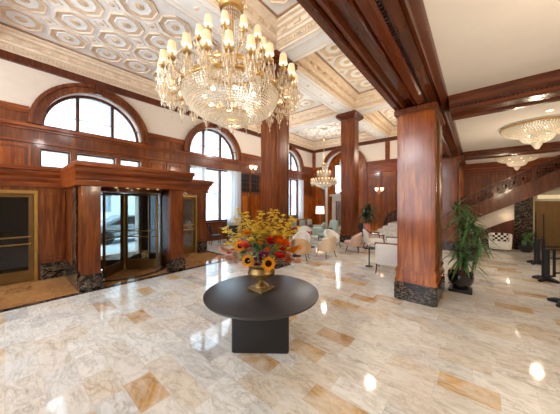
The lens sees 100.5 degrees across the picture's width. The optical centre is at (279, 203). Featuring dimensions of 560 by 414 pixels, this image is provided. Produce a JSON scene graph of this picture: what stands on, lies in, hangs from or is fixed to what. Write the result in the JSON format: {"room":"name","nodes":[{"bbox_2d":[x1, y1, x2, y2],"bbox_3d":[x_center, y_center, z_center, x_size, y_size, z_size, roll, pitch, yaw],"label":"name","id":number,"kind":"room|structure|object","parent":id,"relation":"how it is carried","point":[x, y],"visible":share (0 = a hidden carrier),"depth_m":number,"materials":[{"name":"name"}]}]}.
{"room":"hotel lobby","nodes":[
{"label":"hotel lobby","id":0,"kind":"room"},
{"bbox_2d":[10,193,150,250],"bbox_3d":[-7.895,0.750,5.926,1.970,2.500,11.860,0,0,40],"label":"wall","id":1,"kind":"structure","parent":0,"point":[144,198],"depth_m":9.95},
{"bbox_2d":[0,186,205,279],"bbox_3d":[-7.120,0.750,5.363,3.900,2.500,12.000,0,0,40],"label":"wall","id":2,"kind":"structure","parent":0,"point":[54,204],"depth_m":6.35,"materials":[{"name":"brown wood"}]},
{"bbox_2d":[0,190,37,286],"bbox_3d":[-7.013,0.835,5.245,0.176,2.330,2.160,0,0,40],"label":"door","id":3,"kind":"structure","parent":2,"relation":"in","point":[18,210],"depth_m":5.83,"materials":[{"name":"gold metal"}]},
{"bbox_2d":[72,187,77,270],"bbox_3d":[-4.186,0.620,6.588,0.500,2.040,2.480,0,0,40],"label":"trim","id":4,"kind":"structure","parent":2,"relation":"attached to","point":[74,189],"depth_m":5.60,"materials":[{"name":"brown wood"}]},
{"bbox_2d":[80,186,100,275],"bbox_3d":[-4.416,0.620,5.434,0.140,2.040,0.360,0,0,40],"label":"trim","id":5,"kind":"structure","parent":2,"relation":"attached to","point":[90,196],"depth_m":5.38,"materials":[{"name":"brown wood"}]},
{"bbox_2d":[78,272,102,292],"bbox_3d":[-4.412,1.820,5.431,0.190,0.360,0.440,0,0,40],"label":"trim","id":6,"kind":"structure","parent":2,"relation":"attached to","point":[92,281],"depth_m":5.35,"materials":[{"name":"black stone"}]},
{"bbox_2d":[0,163,213,192],"bbox_3d":[-7.532,-0.685,5.999,2.450,0.510,11.892,0,0,40],"label":"trim","id":7,"kind":"structure","parent":2,"relation":"attached to","point":[10,174],"depth_m":5.92,"materials":[{"name":"brown wood"}]},
{"bbox_2d":[40,241,206,290],"bbox_3d":[-4.183,1.790,8.114,2.803,0.420,5.625,0,0,17],"label":"baseboard","id":8,"kind":"structure","parent":2,"relation":"attached to","point":[59,268],"depth_m":6.20,"materials":[{"name":"black stone"}]},
{"bbox_2d":[60,160,194,190],"bbox_3d":[-4.244,-0.665,6.611,2.182,0.510,2.711,0,0,40],"label":"trim","id":9,"kind":"structure","parent":2,"relation":"attached to","point":[75,173],"depth_m":5.73,"materials":[{"name":"brown wood"}]},
{"bbox_2d":[101,188,161,278],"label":"door","id":10,"kind":"structure","parent":2,"relation":"in","point":[109,267],"depth_m":7.06,"materials":[{"name":"gold metal"}]},
{"bbox_2d":[112,187,161,189],"bbox_3d":[-3.827,-0.398,6.285,0.072,0.024,1.200,0,0,40],"label":"light","id":11,"kind":"object","parent":2,"relation":"attached to","point":[112,187],"visible":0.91,"depth_m":6.25,"materials":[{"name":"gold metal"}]},
{"bbox_2d":[168,190,182,259],"bbox_3d":[-3.112,0.620,6.977,0.140,2.040,0.400,0,0,40],"label":"trim","id":12,"kind":"structure","parent":2,"relation":"attached to","point":[175,197],"depth_m":6.89,"materials":[{"name":"brown wood"}]},
{"bbox_2d":[167,257,184,272],"bbox_3d":[-3.108,1.820,6.973,0.190,0.360,0.480,0,0,40],"label":"trim","id":13,"kind":"structure","parent":2,"relation":"attached to","point":[177,264],"depth_m":6.86,"materials":[{"name":"black stone"}]},
{"bbox_2d":[183,195,196,254],"bbox_3d":[-3.824,0.835,9.019,0.176,2.330,1.280,0,0,40],"label":"door","id":14,"kind":"structure","parent":2,"relation":"in","point":[188,249],"depth_m":9.41,"materials":[{"name":"gold metal"}]},
{"bbox_2d":[0,0,224,82],"bbox_3d":[-4.708,-5.173,7.055,4.500,0.055,5.040,0,0,40],"label":"ceiling","id":15,"kind":"structure","parent":0,"point":[130,35],"depth_m":6.84,"materials":[{"name":"white paint"}]},
{"bbox_2d":[0,59,311,255],"bbox_3d":[-4.993,-1.600,11.289,0.400,7.200,23.800,0,0,40],"label":"wall","id":16,"kind":"structure","parent":0,"point":[19,84],"depth_m":9.83,"materials":[{"name":"beige paint"}]},
{"bbox_2d":[28,83,149,143],"bbox_3d":[-6.877,-3.425,8.757,0.630,1.850,3.560,0,0,40],"label":"window","id":17,"kind":"structure","parent":16,"relation":"in","point":[37,115],"depth_m":8.46,"materials":[{"name":"brown wood"}]},
{"bbox_2d":[40,149,139,167],"bbox_3d":[-7.026,-1.500,8.883,0.200,0.600,3.000,0,0,40],"label":"window","id":18,"kind":"structure","parent":16,"relation":"in","point":[41,150],"depth_m":8.38,"materials":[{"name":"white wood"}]},
{"bbox_2d":[0,0,255,106],"bbox_3d":[-4.708,-4.900,7.055,5.500,0.600,6.040,0,0,40],"label":"trim","id":19,"kind":"structure","parent":16,"relation":"attached to","point":[15,40],"depth_m":8.09,"materials":[{"name":"beige paint"}]},
{"bbox_2d":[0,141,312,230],"bbox_3d":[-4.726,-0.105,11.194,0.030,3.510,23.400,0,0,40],"label":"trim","id":20,"kind":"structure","parent":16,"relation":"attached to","point":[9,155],"depth_m":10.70,"materials":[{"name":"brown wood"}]},
{"bbox_2d":[0,100,313,250],"bbox_3d":[-4.821,-0.500,11.144,0.050,5.000,23.800,0,0,40],"label":"trim","id":21,"kind":"structure","parent":16,"relation":"attached to","point":[5,131],"depth_m":9.29,"materials":[{"name":"brown wood"}]},
{"bbox_2d":[0,49,396,152],"bbox_3d":[-1.193,-4.470,8.078,9.550,0.260,23.800,0,0,40],"label":"trim","id":22,"kind":"structure","parent":16,"relation":"attached to","point":[5,55],"depth_m":9.04,"materials":[{"name":"brown wood"}]},
{"bbox_2d":[190,166,226,223],"bbox_3d":[-3.630,-0.425,12.716,0.480,2.950,3.000,0,0,40],"label":"window","id":23,"kind":"structure","parent":16,"relation":"in","point":[219,171],"depth_m":13.13,"materials":[{"name":"brown wood"}]},
{"bbox_2d":[191,165,206,179],"bbox_3d":[-4.076,0.028,11.693,0.085,3.824,0.880,0,0,40],"label":"curtain","id":24,"kind":"object","parent":23,"relation":"hanging from","point":[200,171],"visible":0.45,"depth_m":11.74,"materials":[{"name":"white fabric"}]},
{"bbox_2d":[227,170,240,237],"bbox_3d":[-2.624,0.028,13.411,0.085,3.824,1.080,0,0,40],"label":"curtain","id":25,"kind":"object","parent":23,"relation":"hanging from","point":[233,177],"visible":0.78,"depth_m":13.39,"materials":[{"name":"white fabric"}]},
{"bbox_2d":[184,122,241,160],"bbox_3d":[-3.572,-3.435,12.668,0.630,1.870,3.600,0,0,40],"label":"window","id":26,"kind":"structure","parent":16,"relation":"in","point":[201,127],"depth_m":12.62,"materials":[{"name":"brown wood"}]},
{"bbox_2d":[241,172,249,192],"bbox_3d":[-2.136,-1.270,14.243,0.050,1.220,0.800,0,0,40],"label":"window","id":27,"kind":"structure","parent":16,"relation":"in","point":[245,177],"depth_m":14.27,"materials":[{"name":"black glass"}]},
{"bbox_2d":[250,173,259,192],"bbox_3d":[-1.601,-1.270,14.877,0.050,1.220,0.800,0,0,40],"label":"window","id":28,"kind":"structure","parent":16,"relation":"in","point":[254,178],"depth_m":14.85,"materials":[{"name":"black glass"}]},
{"bbox_2d":[202,87,338,132],"bbox_3d":[-0.635,-4.900,11.875,5.500,0.600,5.180,0,0,40],"label":"trim","id":29,"kind":"structure","parent":16,"relation":"attached to","point":[320,112],"depth_m":13.02,"materials":[{"name":"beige paint"}]},
{"bbox_2d":[165,0,390,138],"bbox_3d":[-1.193,-4.888,8.078,9.550,0.625,23.800,0,0,40],"label":"trim","id":30,"kind":"structure","parent":16,"relation":"attached to","point":[195,9],"depth_m":7.15,"materials":[{"name":"white paint"}]},
{"bbox_2d":[289,179,297,216],"bbox_3d":[0.618,-0.425,17.742,0.480,2.950,3.000,0,0,40],"label":"window","id":31,"kind":"structure","parent":16,"relation":"in","point":[290,180],"depth_m":18.24,"materials":[{"name":"white glass"}]},
{"bbox_2d":[298,179,303,218],"bbox_3d":[1.669,0.028,18.491,0.085,3.824,0.780,0,0,40],"label":"curtain","id":32,"kind":"object","parent":31,"relation":"hanging from","point":[300,182],"visible":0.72,"depth_m":18.41,"materials":[{"name":"white fabric"}]},
{"bbox_2d":[289,145,304,171],"bbox_3d":[0.675,-3.435,17.694,0.630,1.870,3.600,0,0,40],"label":"window","id":33,"kind":"structure","parent":16,"relation":"in","point":[291,148],"depth_m":18.28,"materials":[{"name":"brown wood"}]},
{"bbox_2d":[289,120,376,149],"bbox_3d":[3.215,-4.900,16.431,5.500,0.600,5.350,0,0,40],"label":"trim","id":34,"kind":"structure","parent":16,"relation":"attached to","point":[295,139],"depth_m":18.54,"materials":[{"name":"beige paint"}]},
{"bbox_2d":[310,138,337,188],"bbox_3d":[3.043,-2.704,16.151,1.928,3.509,1.928,0,0,23],"label":"chandelier","id":35,"kind":"object","parent":34,"relation":"hanging from","point":[318,183],"visible":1,"depth_m":15.88,"materials":[{"name":"metal"}]},
{"bbox_2d":[212,82,321,118],"bbox_3d":[-0.635,-5.173,11.875,4.500,0.055,4.180,0,0,40],"label":"ceiling","id":36,"kind":"structure","parent":0,"point":[306,101],"depth_m":11.85,"materials":[{"name":"white paint"}]},
{"bbox_2d":[262,0,296,14],"bbox_3d":[-0.794,-5.173,3.747,2.350,0.055,5.040,0,0,40],"label":"ceiling","id":37,"kind":"structure","parent":0,"point":[278,6],"depth_m":6.08,"materials":[{"name":"white paint"}]},
{"bbox_2d":[0,228,559,413],"bbox_3d":[2.354,2.057,5.342,19.300,0.127,24.200,0,0,40],"label":"floor","id":38,"kind":"structure","parent":0,"point":[154,345],"depth_m":3.26,"materials":[{"name":"stone"}]},
{"bbox_2d":[208,225,220,245],"bbox_3d":[-3.185,1.528,11.355,0.519,0.948,0.444,0,0,-30],"label":"dining chair","id":39,"kind":"object","parent":38,"relation":"on","point":[209,226],"visible":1,"depth_m":11.29,"materials":[{"name":"grey fabric"}]},
{"bbox_2d":[228,225,237,243],"bbox_3d":[-2.297,1.528,11.410,0.444,0.948,0.519,0,0,-20],"label":"dining chair","id":40,"kind":"object","parent":38,"relation":"on","point":[234,228],"visible":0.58,"depth_m":11.20,"materials":[{"name":"grey fabric"}]},
{"bbox_2d":[203,274,318,353],"bbox_3d":[-0.259,1.624,3.335,1.606,0.752,1.606,0,0,1],"label":"table","id":41,"kind":"object","parent":38,"relation":"on","point":[260,322],"visible":0.94,"depth_m":3.08,"materials":[{"name":"black wood"}]},
{"bbox_2d":[247,260,276,293],"bbox_3d":[-0.271,1.056,3.397,0.450,0.385,0.450,0,0,40],"label":"urn","id":42,"kind":"object","parent":41,"relation":"on","point":[256,272],"visible":0.73,"depth_m":3.27,"materials":[{"name":"gold metal"}]},
{"bbox_2d":[215,207,303,270],"bbox_3d":[-0.267,0.473,3.398,1.179,0.849,0.831,0,0,25],"label":"flower arrangement","id":43,"kind":"object","parent":42,"relation":"in","point":[256,244],"visible":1,"depth_m":3.31,"materials":[{"name":"yellow plant"}]},
{"bbox_2d":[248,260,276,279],"bbox_3d":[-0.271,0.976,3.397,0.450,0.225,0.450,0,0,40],"label":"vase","id":44,"kind":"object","parent":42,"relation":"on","point":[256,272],"depth_m":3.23,"materials":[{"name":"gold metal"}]},
{"bbox_2d":[254,49,297,268],"bbox_3d":[-0.165,-1.300,7.628,1.080,6.600,1.080,0,0,40],"label":"column","id":45,"kind":"structure","parent":38,"relation":"on","point":[274,143],"depth_m":7.33,"materials":[{"name":"brown wood"}]},
{"bbox_2d":[290,238,310,260],"bbox_3d":[0.722,1.591,8.195,0.750,0.823,0.710,0,0,15],"label":"tub chair","id":46,"kind":"object","parent":38,"relation":"on","point":[306,249],"visible":0.76,"depth_m":7.91,"materials":[{"name":"fabric"}]},
{"bbox_2d":[292,231,309,242],"bbox_3d":[0.896,1.591,9.751,0.750,0.823,0.710,0,0,20],"label":"tub chair","id":47,"kind":"object","parent":38,"relation":"on","point":[305,235],"visible":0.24,"depth_m":9.96,"materials":[{"name":"white fabric"}]},
{"bbox_2d":[289,218,313,234],"bbox_3d":[1.379,1.560,16.117,0.800,0.880,3.200,0,0,40],"label":"banquette","id":48,"kind":"object","parent":38,"relation":"on","point":[298,220],"visible":0.27,"depth_m":16.38,"materials":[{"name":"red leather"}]},
{"bbox_2d":[299,220,304,225],"bbox_3d":[1.531,1.340,15.988,0.560,0.400,0.140,0,0,-45],"label":"cushion","id":49,"kind":"object","parent":48,"relation":"on","point":[301,222],"visible":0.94,"depth_m":15.89,"materials":[{"name":"green fabric"}]},
{"bbox_2d":[298,226,310,230],"bbox_3d":[1.338,1.591,12.717,0.750,0.823,0.710,0,0,10],"label":"tub chair","id":50,"kind":"object","parent":38,"relation":"on","point":[303,228],"visible":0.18,"depth_m":12.40,"materials":[{"name":"white fabric"}]},
{"bbox_2d":[311,222,325,237],"bbox_3d":[2.362,1.612,14.520,0.830,0.785,2.080,0,0,15],"label":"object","id":51,"kind":"object","parent":38,"relation":"on","point":[315,228],"visible":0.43,"depth_m":13.57,"materials":[{"name":"green fabric"}]},
{"bbox_2d":[316,206,323,213],"bbox_3d":[3.121,1.110,18.179,0.660,1.780,0.660,0,0,40],"label":"floor lamp","id":52,"kind":"object","parent":38,"relation":"on","point":[319,209],"visible":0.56,"depth_m":17.91,"materials":[{"name":"white fabric"}]},
{"bbox_2d":[316,236,335,255],"bbox_3d":[1.734,1.591,8.672,0.750,0.823,0.710,0,0,-35],"label":"tub chair","id":53,"kind":"object","parent":38,"relation":"on","point":[328,244],"visible":0.99,"depth_m":8.38,"materials":[{"name":"beige fabric"}]},
{"bbox_2d":[317,220,338,239],"bbox_3d":[2.552,1.449,12.424,0.920,1.105,0.820,0,0,-20],"label":"lounge chair","id":54,"kind":"object","parent":38,"relation":"on","point":[333,224],"visible":0.51,"depth_m":12.43,"materials":[{"name":"green fabric"}]},
{"bbox_2d":[324,229,340,246],"bbox_3d":[2.364,1.591,10.583,0.750,0.823,0.710,0,0,-30],"label":"tub chair","id":55,"kind":"object","parent":38,"relation":"on","point":[327,232],"visible":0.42,"depth_m":10.78,"materials":[{"name":"white fabric"}]},
{"bbox_2d":[336,110,363,242],"bbox_3d":[3.630,-1.300,12.120,1.080,6.600,1.080,0,0,40],"label":"column","id":56,"kind":"structure","parent":38,"relation":"on","point":[349,120],"depth_m":11.82,"materials":[{"name":"brown wood"}]},
{"bbox_2d":[344,232,361,251],"bbox_3d":[3.044,1.591,9.682,0.710,0.823,0.750,0,0,20],"label":"tub chair","id":57,"kind":"object","parent":38,"relation":"on","point":[356,240],"visible":0.99,"depth_m":9.38,"materials":[{"name":"fabric"}]},
{"bbox_2d":[359,223,362,235],"bbox_3d":[4.679,1.575,13.698,0.730,0.850,0.840,0,0,-30],"label":"armchair","id":58,"kind":"object","parent":38,"relation":"on","point":[360,224],"visible":0.09,"depth_m":13.79,"materials":[{"name":"grey fabric"}]},
{"bbox_2d":[363,246,374,266],"bbox_3d":[2.840,1.700,7.420,0.400,0.600,0.400,0,0,40],"label":"side table","id":59,"kind":"object","parent":38,"relation":"on","point":[364,247],"visible":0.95,"depth_m":7.40,"materials":[{"name":"black metal"}]},
{"bbox_2d":[358,201,381,237],"bbox_3d":[4.540,0.937,12.294,1.414,2.126,1.535,0,0,-23],"label":"potted plant","id":60,"kind":"object","parent":38,"relation":"on","point":[366,211],"visible":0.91,"depth_m":12.10,"materials":[{"name":"green plant"}]},
{"bbox_2d":[362,228,384,250],"bbox_3d":[4.067,1.557,10.147,0.807,0.897,0.864,0,0,10],"label":"armchair","id":61,"kind":"object","parent":38,"relation":"on","point":[367,240],"visible":0.91,"depth_m":9.87,"materials":[{"name":"white fabric"}]},
{"bbox_2d":[374,242,396,272],"bbox_3d":[3.230,1.557,6.830,0.864,0.897,0.807,0,0,30],"label":"armchair","id":62,"kind":"object","parent":38,"relation":"on","point":[385,253],"visible":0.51,"depth_m":6.56,"materials":[{"name":"white fabric"}]},
{"bbox_2d":[386,236,396,243],"bbox_3d":[4.092,1.557,7.934,0.864,0.897,0.807,0,0,35],"label":"armchair","id":63,"kind":"object","parent":38,"relation":"on","point":[388,239],"visible":0.19,"depth_m":7.74,"materials":[{"name":"white fabric"}]},
{"bbox_2d":[394,101,444,307],"bbox_3d":[3.174,0.022,5.252,0.770,3.955,1.480,0,0,40],"label":"column","id":64,"kind":"structure","parent":38,"relation":"on","point":[418,280],"depth_m":4.70,"materials":[{"name":"brown wood"}]},
{"bbox_2d":[437,118,439,270],"bbox_3d":[3.326,-0.165,4.881,0.040,3.170,0.250,0,0,40],"label":"trim","id":65,"kind":"structure","parent":64,"relation":"attached to","point":[438,120],"depth_m":4.79,"materials":[{"name":"brown wood"}]},
{"bbox_2d":[442,156,459,250],"bbox_3d":[7.525,0.022,10.399,0.770,3.955,1.300,0,0,40],"label":"column","id":66,"kind":"structure","parent":38,"relation":"on","point":[450,165],"depth_m":9.90,"materials":[{"name":"brown wood"}]},
{"bbox_2d":[363,154,559,242],"bbox_3d":[9.587,-0.812,10.686,10.350,5.624,3.500,0,0,40],"label":"staircase","id":67,"kind":"structure","parent":38,"relation":"on","point":[551,181],"depth_m":10.29,"materials":[{"name":"brown wood"}]},
{"bbox_2d":[450,209,489,260],"bbox_3d":[6.796,1.096,8.322,1.287,1.808,1.030,0,0,27],"label":"potted plant","id":68,"kind":"object","parent":38,"relation":"on","point":[471,247],"visible":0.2,"depth_m":8.14,"materials":[{"name":"green plant"}]},
{"bbox_2d":[442,198,502,294],"bbox_3d":[4.368,0.933,5.338,1.246,2.134,1.319,0,0,19],"label":"potted plant","id":69,"kind":"object","parent":38,"relation":"on","point":[461,281],"visible":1,"depth_m":5.22,"materials":[{"name":"green plant"}]},
{"bbox_2d":[488,233,512,251],"bbox_3d":[9.446,1.643,10.000,0.755,0.714,0.600,0,0,40],"label":"armchair","id":70,"kind":"object","parent":38,"relation":"on","point":[505,245],"visible":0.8,"depth_m":9.79,"materials":[{"name":"white fabric"}]},
{"bbox_2d":[493,233,507,241],"bbox_3d":[9.401,1.429,9.943,0.480,0.354,0.154,0,0,36],"label":"cushion","id":71,"kind":"object","parent":70,"relation":"on","point":[496,236],"visible":0.98,"depth_m":9.90,"materials":[{"name":"multicoloured fabric"}]},
{"bbox_2d":[517,232,538,252],"bbox_3d":[10.163,1.581,9.526,0.647,0.838,0.927,0,0,40],"label":"potted plant","id":72,"kind":"object","parent":38,"relation":"on","point":[526,245],"visible":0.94,"depth_m":9.49,"materials":[{"name":"green plant"}]},
{"bbox_2d":[527,212,559,264],"bbox_3d":[8.900,1.145,7.601,1.317,1.729,0.472,0,0,12],"label":"stanchion","id":73,"kind":"object","parent":38,"relation":"on","point":[537,242],"visible":0.88,"depth_m":7.65,"materials":[{"name":"black metal"}]},
{"bbox_2d":[532,214,559,283],"bbox_3d":[7.293,1.145,5.948,1.317,1.729,0.472,0,0,12],"label":"stanchion","id":74,"kind":"object","parent":38,"relation":"on","point":[545,275],"visible":1,"depth_m":6.01,"materials":[{"name":"black metal"}]},
{"bbox_2d":[533,187,559,251],"bbox_3d":[11.915,0.670,9.374,2.700,2.660,0.400,0,0,40],"label":"door","id":75,"kind":"structure","parent":38,"relation":"on","point":[547,203],"depth_m":9.87,"materials":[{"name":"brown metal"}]},
{"bbox_2d":[547,297,559,307],"bbox_3d":[6.012,1.145,4.478,1.317,1.729,0.472,0,0,12],"label":"stanchion","id":76,"kind":"object","parent":38,"relation":"on","point":[552,299],"visible":1,"depth_m":4.67,"materials":[{"name":"black metal"}]},
{"bbox_2d":[291,121,364,141],"bbox_3d":[3.215,-5.173,16.431,4.500,0.055,4.350,0,0,40],"label":"ceiling","id":77,"kind":"structure","parent":0,"point":[333,129],"depth_m":16.82,"materials":[{"name":"white paint"}]},
{"bbox_2d":[337,201,340,227],"bbox_3d":[5.760,0.625,20.139,3.200,2.950,3.000,0,0,40],"label":"wall","id":78,"kind":"structure","parent":0,"point":[338,202],"depth_m":22.07,"materials":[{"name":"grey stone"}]},
{"bbox_2d":[317,43,373,92],"bbox_3d":[3.279,-5.173,8.567,2.350,0.055,4.180,0,0,40],"label":"ceiling","id":79,"kind":"structure","parent":0,"point":[332,54],"depth_m":8.86,"materials":[{"name":"white paint"}]},
{"bbox_2d":[328,153,362,226],"bbox_3d":[5.518,-1.300,19.002,4.000,6.600,0.850,0,0,40],"label":"wall","id":80,"kind":"structure","parent":0,"point":[336,160],"depth_m":19.88,"materials":[{"name":"brown wood"}]},
{"bbox_2d":[330,194,340,219],"bbox_3d":[5.146,0.610,19.414,2.100,2.780,0.300,0,0,40],"label":"door","id":81,"kind":"structure","parent":80,"relation":"in","point":[335,197],"depth_m":19.85,"materials":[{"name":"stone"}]},
{"bbox_2d":[334,165,340,192],"bbox_3d":[5.091,-2.100,19.736,1.000,2.400,0.080,0,0,40],"label":"window","id":82,"kind":"structure","parent":80,"relation":"in","point":[334,165],"depth_m":20.02,"materials":[{"name":"white glass"}]},
{"bbox_2d":[336,159,340,193],"bbox_3d":[5.273,-2.262,19.176,1.500,2.924,0.080,0,0,40],"label":"curtain","id":83,"kind":"object","parent":80,"relation":"hanging from","point":[338,189],"visible":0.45,"depth_m":19.45,"materials":[{"name":"white fabric"}]},
{"bbox_2d":[316,140,396,228],"bbox_3d":[10.019,-1.600,14.412,19.300,7.200,0.350,0,0,40],"label":"wall","id":84,"kind":"structure","parent":0,"point":[371,152],"depth_m":17.15,"materials":[{"name":"beige paint"}]},
{"bbox_2d":[321,146,366,222],"bbox_3d":[4.947,-1.250,18.326,3.800,6.500,0.220,0,0,40],"label":"trim","id":85,"kind":"structure","parent":84,"relation":"attached to","point":[338,149],"depth_m":17.37,"materials":[{"name":"brown wood"}]},
{"bbox_2d":[362,107,396,136],"bbox_3d":[7.129,-4.900,13.123,3.350,0.600,5.350,0,0,40],"label":"trim","id":86,"kind":"structure","parent":84,"relation":"attached to","point":[377,119],"depth_m":14.19,"materials":[{"name":"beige paint"}]},
{"bbox_2d":[367,171,396,227],"bbox_3d":[8.240,-0.110,15.576,4.880,4.220,0.070,0,0,40],"label":"trim","id":87,"kind":"structure","parent":84,"relation":"attached to","point":[388,179],"depth_m":16.44,"materials":[{"name":"brown wood"}]},
{"bbox_2d":[316,163,462,230],"bbox_3d":[6.778,-0.500,16.890,10.250,5.000,0.050,0,0,40],"label":"trim","id":88,"kind":"structure","parent":84,"relation":"attached to","point":[318,189],"depth_m":16.64,"materials":[{"name":"brown wood"}]},
{"bbox_2d":[312,141,559,224],"bbox_3d":[10.014,-1.170,14.057,18.850,6.340,0.200,0,0,40],"label":"trim","id":89,"kind":"structure","parent":84,"relation":"attached to","point":[387,165],"depth_m":15.97,"materials":[{"name":"brown wood"}]},
{"bbox_2d":[463,167,559,207],"bbox_3d":[13.640,0.110,11.012,7.820,3.780,0.070,0,0,40],"label":"trim","id":90,"kind":"structure","parent":84,"relation":"attached to","point":[475,182],"depth_m":12.84,"materials":[{"name":"brown wood"}]},
{"bbox_2d":[380,108,396,125],"bbox_3d":[7.129,-5.173,13.123,2.350,0.055,4.350,0,0,40],"label":"ceiling","id":91,"kind":"structure","parent":0,"point":[388,113],"depth_m":13.61,"materials":[{"name":"white paint"}]},
{"bbox_2d":[459,204,513,236],"bbox_3d":[9.557,1.010,11.039,2.150,1.980,0.100,0,0,40],"label":"wall","id":92,"kind":"structure","parent":0,"point":[505,214],"depth_m":10.66,"materials":[{"name":"beige paint"}]},
{"bbox_2d":[460,219,513,248],"bbox_3d":[9.493,1.350,10.962,2.150,1.300,0.100,0,0,40],"label":"trim","id":93,"kind":"structure","parent":92,"relation":"attached to","point":[508,226],"depth_m":10.47,"materials":[{"name":"brown wood"}]},
{"bbox_2d":[514,197,532,249],"bbox_3d":[10.572,0.864,10.148,0.550,2.272,0.450,0,0,40],"label":"trim","id":94,"kind":"structure","parent":92,"relation":"attached to","point":[523,210],"depth_m":10.00,"materials":[{"name":"black stone"}]},
{"bbox_2d":[423,0,559,163],"bbox_3d":[6.350,-2.300,1.704,8.500,0.100,23.800,0,0,40],"label":"ceiling","id":95,"kind":"structure","parent":0,"point":[479,43],"depth_m":3.43,"materials":[{"name":"beige paint"}]},
{"bbox_2d":[449,69,559,120],"bbox_3d":[7.059,-2.135,2.505,8.450,0.330,0.960,0,0,40],"label":"trim","id":96,"kind":"structure","parent":95,"relation":"attached to","point":[542,88],"depth_m":4.51,"materials":[{"name":"brown wood"}]},
{"bbox_2d":[463,141,559,160],"bbox_3d":[11.500,-2.135,7.760,8.450,0.330,0.800,0,0,40],"label":"beam","id":97,"kind":"structure","parent":95,"relation":"attached to","point":[549,147],"depth_m":9.37,"materials":[{"name":"brown wood"}]},
{"bbox_2d":[494,153,541,169],"bbox_3d":[11.025,-1.895,10.846,1.600,0.710,1.600,0,0,40],"label":"ceiling light","id":98,"kind":"object","parent":95,"relation":"hanging from","point":[511,161],"visible":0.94,"depth_m":10.62,"materials":[{"name":"clear glass"}]},
{"bbox_2d":[498,114,559,148],"bbox_3d":[7.286,-1.895,6.608,1.600,0.710,1.600,0,0,40],"label":"ceiling light","id":99,"kind":"object","parent":95,"relation":"hanging from","point":[549,125],"visible":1,"depth_m":6.40,"materials":[{"name":"clear glass"}]},
{"bbox_3d":[-0.946,-5.275,8.099,10.700,0.150,24.150,0,0,40],"label":"ceiling","id":100,"kind":"structure","parent":0,"visible":0},
{"bbox_2d":[155,0,299,133],"bbox_3d":[-0.775,-3.160,3.731,2.155,4.080,2.155,0,0,-2],"label":"chandelier","id":101,"kind":"object","parent":100,"relation":"hanging from","point":[231,63],"visible":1,"depth_m":3.31,"materials":[{"name":"metal"}]},
{"bbox_2d":[205,0,320,50],"bbox_3d":[-0.794,-4.900,3.747,3.350,0.600,6.040,0,0,40],"label":"trim","id":102,"kind":"structure","parent":100,"relation":"attached to","point":[294,23],"depth_m":6.32,"materials":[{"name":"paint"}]},
{"bbox_2d":[294,42,386,110],"bbox_3d":[3.279,-4.900,8.567,3.350,0.600,5.180,0,0,40],"label":"trim","id":103,"kind":"structure","parent":100,"relation":"attached to","point":[316,68],"depth_m":9.57,"materials":[{"name":"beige paint"}]},
{"label":"outside","id":104,"kind":"structure","parent":0,"visible":0},
{"bbox_2d":[101,214,295,253],"bbox_3d":[-20.775,2.110,30.648,48.700,0.180,100.000,0,0,40],"label":"street","id":105,"kind":"structure","parent":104,"point":[114,246],"depth_m":11.21,"materials":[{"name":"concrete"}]},
{"bbox_2d":[101,214,134,244],"bbox_3d":[-8.182,1.306,12.937,1.800,1.429,4.485,0,0,40],"label":"car","id":106,"kind":"object","parent":105,"relation":"on","point":[113,221],"visible":0.13,"depth_m":11.73,"materials":[{"name":"silver metal"}]},
{"bbox_2d":[42,99,295,219],"bbox_3d":[-17.964,-6.490,20.418,0.600,17.020,92.000,0,0,40],"label":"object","id":107,"kind":"structure","parent":105,"relation":"on","point":[90,110],"depth_m":22.40,"materials":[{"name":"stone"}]},
{"bbox_3d":[2.741,-3.725,4.754,0.750,2.950,23.800,0,0,40],"label":"wall header","id":108,"kind":"structure","parent":0,"visible":0},
{"bbox_2d":[297,0,465,169],"bbox_3d":[2.794,-2.130,4.709,0.910,0.340,23.800,0,0,40],"label":"ceiling beam","id":109,"kind":"structure","parent":108,"relation":"attached to","point":[391,43],"depth_m":3.06,"materials":[{"name":"brown wood"}]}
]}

